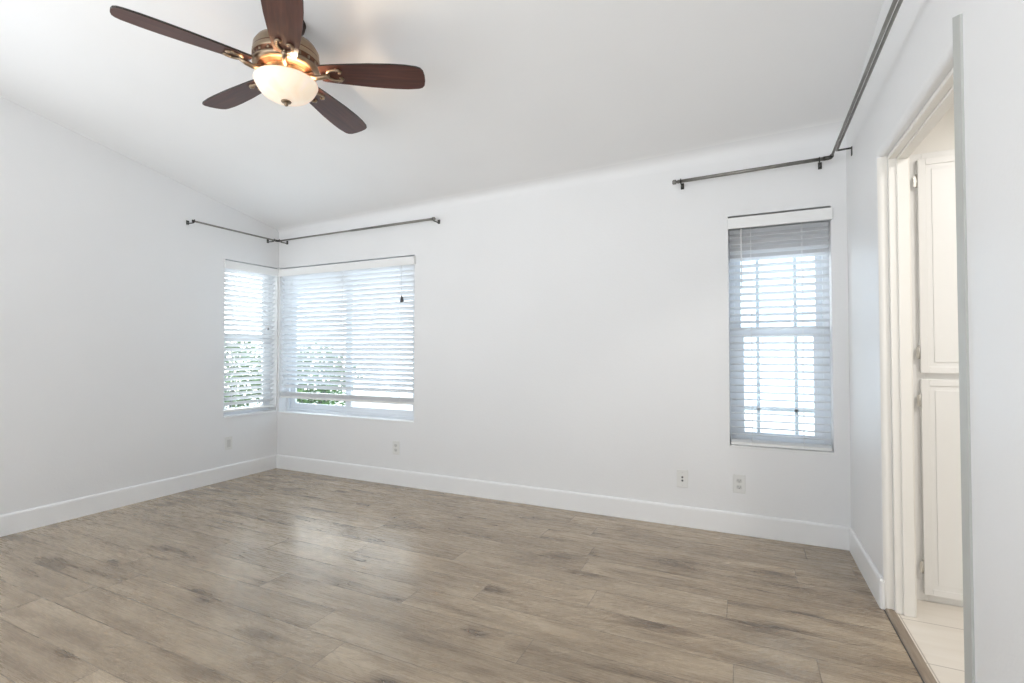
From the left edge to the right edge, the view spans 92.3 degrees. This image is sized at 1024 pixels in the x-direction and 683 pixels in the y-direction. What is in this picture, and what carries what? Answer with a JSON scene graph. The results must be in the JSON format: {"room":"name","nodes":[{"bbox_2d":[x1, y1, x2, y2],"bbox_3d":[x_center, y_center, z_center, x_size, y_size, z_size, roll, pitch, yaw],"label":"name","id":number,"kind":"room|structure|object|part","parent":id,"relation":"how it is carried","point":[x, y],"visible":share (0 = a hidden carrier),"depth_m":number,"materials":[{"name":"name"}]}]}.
{"room":"empty bedroom","nodes":[
{"label":"empty bedroom","id":0,"kind":"room"},
{"bbox_2d":[0,96,278,514],"bbox_3d":[-3.481,-0.602,2.606,0.150,3.600,5.426,-1,-1,25],"label":"wall","id":1,"kind":"structure","parent":0,"point":[112,305],"depth_m":3.56,"materials":[{"name":"white paint"}]},
{"bbox_2d":[0,455,276,536],"bbox_3d":[-3.409,1.131,2.530,0.014,0.132,5.112,-1,-1,25],"label":"baseboard","id":2,"kind":"structure","parent":1,"relation":"attached to","point":[23,520],"depth_m":3.64,"materials":[{"name":"white wood"}]},
{"bbox_2d":[225,436,231,449],"bbox_3d":[-2.534,0.911,4.400,0.008,0.116,0.072,-1,-1,25],"label":"wall plate","id":3,"kind":"object","parent":1,"relation":"attached to","point":[228,440],"visible":1,"depth_m":4.39,"materials":[{"name":"white plastic"}]},
{"bbox_2d":[223,268,270,415],"bbox_3d":[-2.551,-0.021,4.674,0.056,1.420,0.544,-1,-1,25],"label":"window","id":4,"kind":"structure","parent":1,"relation":"in","point":[266,402],"depth_m":4.84,"materials":[{"name":"white plastic"}]},
{"bbox_3d":[-2.540,0.303,4.662,0.020,0.703,0.476,-1,-1,25],"label":"sash","id":5,"kind":"part","parent":4,"relation":"part of","materials":[{"name":"white plastic"}]},
{"bbox_3d":[-2.562,-0.352,4.686,0.020,0.689,0.476,-1,-1,25],"label":"sash","id":6,"kind":"part","parent":4,"relation":"part of","materials":[{"name":"white plastic"}]},
{"bbox_2d":[223,260,278,412],"bbox_3d":[-2.465,-0.040,4.627,0.085,1.356,0.556,-1,-1,25],"label":"window blind","id":7,"kind":"object","parent":4,"relation":"attached to","point":[230,265],"visible":0.89,"depth_m":4.62,"materials":[{"name":"white plastic"}]},
{"bbox_3d":[-2.540,-0.030,4.501,0.057,1.312,0.002,-1,-1,25],"label":"ladder cord","id":8,"kind":"part","parent":7,"relation":"part of","materials":[{"name":"white fabric"}]},
{"bbox_3d":[-2.475,0.629,4.625,0.052,0.019,0.532,-1,-1,25],"label":"rail","id":9,"kind":"part","parent":7,"relation":"part of","materials":[{"name":"white plastic"}]},
{"bbox_3d":[-2.412,-0.025,4.772,0.057,1.312,0.002,-1,-1,25],"label":"ladder cord","id":10,"kind":"part","parent":7,"relation":"part of","materials":[{"name":"white fabric"}]},
{"bbox_2d":[223,410,276,418],"bbox_3d":[-2.479,0.681,4.625,0.104,0.014,0.544,-1,-1,25],"label":"window sill","id":11,"kind":"structure","parent":1,"relation":"attached to","point":[265,411],"depth_m":4.61,"materials":[{"name":"white paint"}]},
{"bbox_2d":[0,0,883,235],"bbox_3d":[-1.304,-1.714,1.521,5.032,1.188,5.276,-1,-1,25],"label":"ceiling","id":12,"kind":"structure","parent":0,"point":[517,97],"depth_m":2.80,"materials":[{"name":"white paint"}]},
{"bbox_2d":[110,0,424,133],"bbox_3d":[-1.113,-1.356,2.407,1.250,0.446,1.269,-1,-1,25],"label":"ceiling fan","id":13,"kind":"object","parent":12,"relation":"hanging from","point":[286,64],"visible":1,"depth_m":2.31,"materials":[{"name":"brown wood"}]},
{"bbox_3d":[-1.399,-1.308,2.108,0.503,0.009,0.158,1,10,-41],"label":"blade","id":14,"kind":"part","parent":13,"relation":"part of","materials":[{"name":"brown wood"}]},
{"bbox_3d":[-1.439,-1.298,2.588,0.503,0.009,0.158,-1,11,31],"label":"blade","id":15,"kind":"part","parent":13,"relation":"part of","materials":[{"name":"brown wood"}]},
{"bbox_3d":[-0.930,-1.310,1.999,0.158,0.009,0.503,13,-6,-22],"label":"blade","id":16,"kind":"part","parent":13,"relation":"part of","materials":[{"name":"brown wood"}]},
{"bbox_3d":[-1.089,-1.206,2.374,0.288,0.098,0.288,-1,-1,25],"label":"lamp shade","id":17,"kind":"part","parent":13,"relation":"part of","materials":[{"name":"white glass"}]},
{"bbox_3d":[-0.996,-1.294,2.775,0.158,0.009,0.503,-13,-4,13],"label":"blade","id":18,"kind":"part","parent":13,"relation":"part of","materials":[{"name":"brown wood"}]},
{"bbox_3d":[-0.681,-1.302,2.411,0.503,0.009,0.158,0,-13,-5],"label":"blade","id":19,"kind":"part","parent":13,"relation":"part of","materials":[{"name":"brown wood"}]},
{"bbox_2d":[0,468,964,682],"bbox_3d":[-0.550,1.230,1.188,6.629,0.120,5.426,-1,-1,25],"label":"floor","id":20,"kind":"structure","parent":0,"point":[276,575],"depth_m":2.27,"materials":[{"name":"brown wood"}]},
{"bbox_2d":[884,610,923,682],"bbox_3d":[1.457,1.181,1.771,0.004,0.001,0.910,-1,-1,25],"label":"joint","id":21,"kind":"object","parent":20,"relation":"on","point":[884,610],"visible":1,"depth_m":1.89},
{"bbox_2d":[885,608,936,682],"bbox_3d":[1.476,1.177,1.763,0.038,0.009,0.912,-1,-1,25],"label":"threshold","id":22,"kind":"object","parent":20,"relation":"on","point":[915,655],"visible":1,"depth_m":1.89,"materials":[{"name":"brown wood"}]},
{"bbox_2d":[909,149,962,606],"bbox_3d":[2.245,0.158,2.322,0.760,2.070,0.472,-1,-1,25],"label":"linen cabinet","id":23,"kind":"object","parent":20,"relation":"on","point":[937,458],"visible":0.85,"depth_m":2.24,"materials":[{"name":"beige paint"}]},
{"bbox_3d":[2.181,-0.353,2.146,0.649,0.992,0.020,-1,-1,25],"label":"door","id":24,"kind":"part","parent":23,"relation":"part of","materials":[{"name":"beige paint"}]},
{"bbox_3d":[2.181,0.662,2.125,0.649,0.982,0.020,-1,-1,25],"label":"door","id":25,"kind":"part","parent":23,"relation":"part of","materials":[{"name":"beige paint"}]},
{"bbox_2d":[224,391,813,434],"bbox_3d":[-0.778,1.752,10.047,22.000,0.100,10.424,-1,-1,25],"label":"ground","id":26,"kind":"structure","parent":0,"point":[354,404],"depth_m":11.26,"materials":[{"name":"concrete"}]},
{"bbox_2d":[224,327,261,407],"bbox_3d":[-5.842,0.712,10.103,1.844,2.066,2.309,0,-1,8],"label":"bush","id":27,"kind":"object","parent":26,"relation":"on","point":[247,404],"visible":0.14,"depth_m":9.98,"materials":[{"name":"green plant"}]},
{"bbox_3d":[-5.835,1.111,10.100,1.064,1.202,1.266,0,-1,8],"label":"stem","id":28,"kind":"part","parent":27,"relation":"part of","materials":[{"name":"green plant"}]},
{"bbox_2d":[254,347,362,405],"bbox_3d":[-4.057,0.860,10.109,1.685,1.724,2.461,0,-1,4],"label":"bush","id":29,"kind":"object","parent":26,"relation":"on","point":[310,401],"visible":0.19,"depth_m":9.83,"materials":[{"name":"green plant"}]},
{"bbox_3d":[-4.081,1.203,10.114,0.947,1.022,1.322,0,-1,4],"label":"stem","id":30,"kind":"part","parent":29,"relation":"part of","materials":[{"name":"green plant"}]},
{"bbox_2d":[277,141,850,526],"bbox_3d":[-0.080,-0.125,3.911,4.882,2.700,0.150,-1,-1,25],"label":"wall","id":31,"kind":"structure","parent":0,"point":[573,339],"depth_m":3.51,"materials":[{"name":"white paint"}]},
{"bbox_2d":[186,217,439,244],"bbox_3d":[-1.649,-0.994,4.087,1.909,0.044,0.902,-1,-1,25],"label":"curtain rod","id":32,"kind":"object","parent":31,"relation":"attached to","point":[432,218],"visible":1,"depth_m":4.32,"materials":[{"name":"grey metal"}]},
{"bbox_3d":[-2.456,-0.986,4.427,0.015,0.015,0.814,-1,-1,25],"label":"rod","id":33,"kind":"part","parent":32,"relation":"part of","materials":[{"name":"grey metal"}]},
{"bbox_3d":[-1.836,-0.985,4.585,0.986,0.019,0.015,-1,-1,25],"label":"rod","id":34,"kind":"part","parent":32,"relation":"part of","materials":[{"name":"grey metal"}]},
{"bbox_3d":[-1.050,-0.997,4.214,0.861,0.023,0.020,-1,-1,25],"label":"rod","id":35,"kind":"part","parent":32,"relation":"part of","materials":[{"name":"grey metal"}]},
{"bbox_2d":[278,411,413,422],"bbox_3d":[-1.549,0.692,4.552,1.632,0.012,0.096,-1,-1,25],"label":"window sill","id":36,"kind":"structure","parent":31,"relation":"attached to","point":[288,412],"depth_m":4.49,"materials":[{"name":"white paint"}]},
{"bbox_2d":[286,267,413,419],"bbox_3d":[-1.517,-0.016,4.636,1.632,1.431,0.056,-1,-1,25],"label":"window","id":37,"kind":"structure","parent":31,"relation":"in","point":[291,405],"depth_m":4.62,"materials":[{"name":"white plastic"}]},
{"bbox_3d":[-1.871,-0.013,4.815,0.771,1.363,0.020,-1,-1,25],"label":"sash","id":38,"kind":"part","parent":37,"relation":"part of","materials":[{"name":"white plastic"}]},
{"bbox_2d":[278,256,415,404],"bbox_3d":[-1.553,-0.085,4.546,1.644,1.266,0.085,-1,-1,25],"label":"window blind","id":39,"kind":"object","parent":37,"relation":"attached to","point":[395,272],"visible":0.88,"depth_m":4.52,"materials":[{"name":"white plastic"}]},
{"bbox_3d":[-2.146,-0.067,4.840,0.002,1.222,0.057,-1,-1,25],"label":"ladder cord","id":40,"kind":"part","parent":39,"relation":"part of","materials":[{"name":"white fabric"}]},
{"bbox_3d":[-1.549,-0.072,4.559,0.002,1.222,0.057,-1,-1,25],"label":"ladder cord","id":41,"kind":"part","parent":39,"relation":"part of","materials":[{"name":"white fabric"}]},
{"bbox_3d":[-1.553,0.539,4.548,1.620,0.019,0.052,-1,-1,25],"label":"rail","id":42,"kind":"part","parent":39,"relation":"part of","materials":[{"name":"white plastic"}]},
{"bbox_3d":[-0.961,-0.078,4.282,0.002,1.222,0.057,-1,-1,25],"label":"ladder cord","id":43,"kind":"part","parent":39,"relation":"part of","materials":[{"name":"white fabric"}]},
{"bbox_3d":[-1.182,-0.020,4.465,0.813,1.363,0.020,-1,-1,25],"label":"sash","id":44,"kind":"part","parent":37,"relation":"part of","materials":[{"name":"white plastic"}]},
{"bbox_2d":[393,441,398,454],"bbox_3d":[-0.999,0.914,4.235,0.072,0.116,0.008,-1,-1,25],"label":"wall outlet","id":45,"kind":"object","parent":31,"relation":"attached to","point":[395,443],"visible":1,"depth_m":4.23,"materials":[{"name":"white plastic"}]},
{"bbox_2d":[276,454,851,549],"bbox_3d":[-0.183,1.158,3.843,4.732,0.132,0.014,-1,-1,25],"label":"baseboard","id":46,"kind":"structure","parent":31,"relation":"attached to","point":[781,529],"depth_m":3.46,"materials":[{"name":"white wood"}]},
{"bbox_2d":[677,469,687,487],"bbox_3d":[1.121,0.902,3.237,0.072,0.116,0.008,-1,-1,25],"label":"wall plate","id":47,"kind":"object","parent":31,"relation":"attached to","point":[682,475],"visible":1,"depth_m":3.23,"materials":[{"name":"white plastic"}]},
{"bbox_2d":[733,474,745,493],"bbox_3d":[1.427,0.895,3.093,0.072,0.116,0.008,-1,-1,25],"label":"wall outlet","id":48,"kind":"object","parent":31,"relation":"attached to","point":[739,486],"visible":1,"depth_m":3.09,"materials":[{"name":"white plastic"}]},
{"bbox_2d":[728,220,830,444],"bbox_3d":[1.684,-0.067,3.121,0.558,1.467,0.070,-1,-1,25],"label":"window","id":49,"kind":"structure","parent":31,"relation":"in","point":[817,309],"depth_m":3.09,"materials":[{"name":"white plastic"}]},
{"bbox_3d":[1.692,-0.410,3.145,0.490,0.712,0.020,-1,-1,25],"label":"sash","id":50,"kind":"part","parent":49,"relation":"part of","materials":[{"name":"white plastic"}]},
{"bbox_2d":[729,220,828,259],"bbox_3d":[1.670,-0.666,3.103,0.554,0.266,0.004,-1,-1,25],"label":"shade","id":51,"kind":"object","parent":49,"relation":"attached to","point":[824,227],"depth_m":3.09,"materials":[{"name":"grey plastic"}]},
{"bbox_2d":[727,207,832,451],"bbox_3d":[1.647,-0.068,3.038,0.566,1.438,0.085,-1,-1,25],"label":"window blind","id":52,"kind":"object","parent":49,"relation":"attached to","point":[823,213],"visible":1,"depth_m":3.04,"materials":[{"name":"white plastic"}]},
{"bbox_3d":[1.516,-0.054,3.115,0.002,1.394,0.057,-1,-1,25],"label":"ladder cord","id":53,"kind":"part","parent":52,"relation":"part of","materials":[{"name":"white fabric"}]},
{"bbox_3d":[1.651,0.642,3.037,0.546,0.019,0.052,-1,-1,25],"label":"rail","id":54,"kind":"part","parent":52,"relation":"part of","materials":[{"name":"white plastic"}]},
{"bbox_3d":[1.769,-0.056,2.995,0.002,1.394,0.057,-1,-1,25],"label":"ladder cord","id":55,"kind":"part","parent":52,"relation":"part of","materials":[{"name":"white fabric"}]},
{"bbox_3d":[1.681,0.269,3.110,0.490,0.727,0.020,-1,-1,25],"label":"sash","id":56,"kind":"part","parent":49,"relation":"part of","materials":[{"name":"white plastic"}]},
{"bbox_2d":[730,443,833,453],"bbox_3d":[1.654,0.660,3.044,0.558,0.010,0.096,-1,-1,25],"label":"window sill","id":57,"kind":"structure","parent":31,"relation":"attached to","point":[731,445],"depth_m":3.01,"materials":[{"name":"white paint"}]},
{"bbox_2d":[911,104,954,154],"bbox_3d":[2.680,-0.019,2.220,1.642,2.420,0.500,-1,-1,25],"label":"wall","id":58,"kind":"structure","parent":0,"point":[941,137],"depth_m":2.29,"materials":[{"name":"white paint"}]},
{"bbox_2d":[846,0,1023,682],"bbox_3d":[0.915,-0.644,0.536,0.105,3.600,5.126,-1,-1,25],"label":"wall","id":59,"kind":"structure","parent":0,"point":[915,57],"depth_m":1.27,"materials":[{"name":"white paint"}]},
{"bbox_2d":[672,0,902,189],"bbox_3d":[0.946,-1.073,1.866,0.966,0.066,2.714,-1,-1,25],"label":"curtain rod","id":60,"kind":"object","parent":59,"relation":"attached to","point":[846,123],"visible":1,"depth_m":2.34,"materials":[{"name":"grey metal"}]},
{"bbox_3d":[1.462,-1.051,3.021,0.844,0.037,0.022,-1,-1,25],"label":"rod","id":61,"kind":"part","parent":60,"relation":"part of","materials":[{"name":"grey metal"}]},
{"bbox_3d":[1.278,-1.089,1.679,0.014,0.013,2.586,-1,-1,26],"label":"rod","id":62,"kind":"part","parent":60,"relation":"part of","materials":[{"name":"grey metal"}]},
{"bbox_3d":[1.280,-1.102,1.638,0.012,0.020,2.512,-1,-1,26],"label":"rod","id":63,"kind":"part","parent":60,"relation":"part of","materials":[{"name":"grey metal"}]},
{"bbox_2d":[849,528,884,609],"bbox_3d":[1.802,1.131,2.508,0.026,0.132,0.710,-1,-1,25],"label":"baseboard","id":64,"kind":"structure","parent":59,"relation":"attached to","point":[874,580],"depth_m":2.41,"materials":[{"name":"white wood"}]},
{"bbox_2d":[877,156,893,609],"bbox_3d":[1.670,0.179,2.200,0.036,2.022,0.009,-1,-2,44],"label":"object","id":65,"kind":"object","parent":59,"relation":"attached to","point":[884,319],"visible":1,"depth_m":2.20,"materials":[{"name":"white wood"}]},
{"bbox_2d":[887,68,953,617],"bbox_3d":[1.525,0.170,1.761,0.076,2.022,0.912,-1,-1,25],"label":"door frame","id":66,"kind":"structure","parent":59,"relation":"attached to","point":[941,101],"depth_m":2.15,"materials":[{"name":"white wood"}]},
{"bbox_2d":[952,14,974,682],"bbox_3d":[1.249,0.124,1.359,0.006,2.098,0.052,-1,-1,25],"label":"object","id":67,"kind":"object","parent":59,"relation":"attached to","point":[957,21],"visible":1,"depth_m":1.35,"materials":[{"name":"white paint"}]}
]}

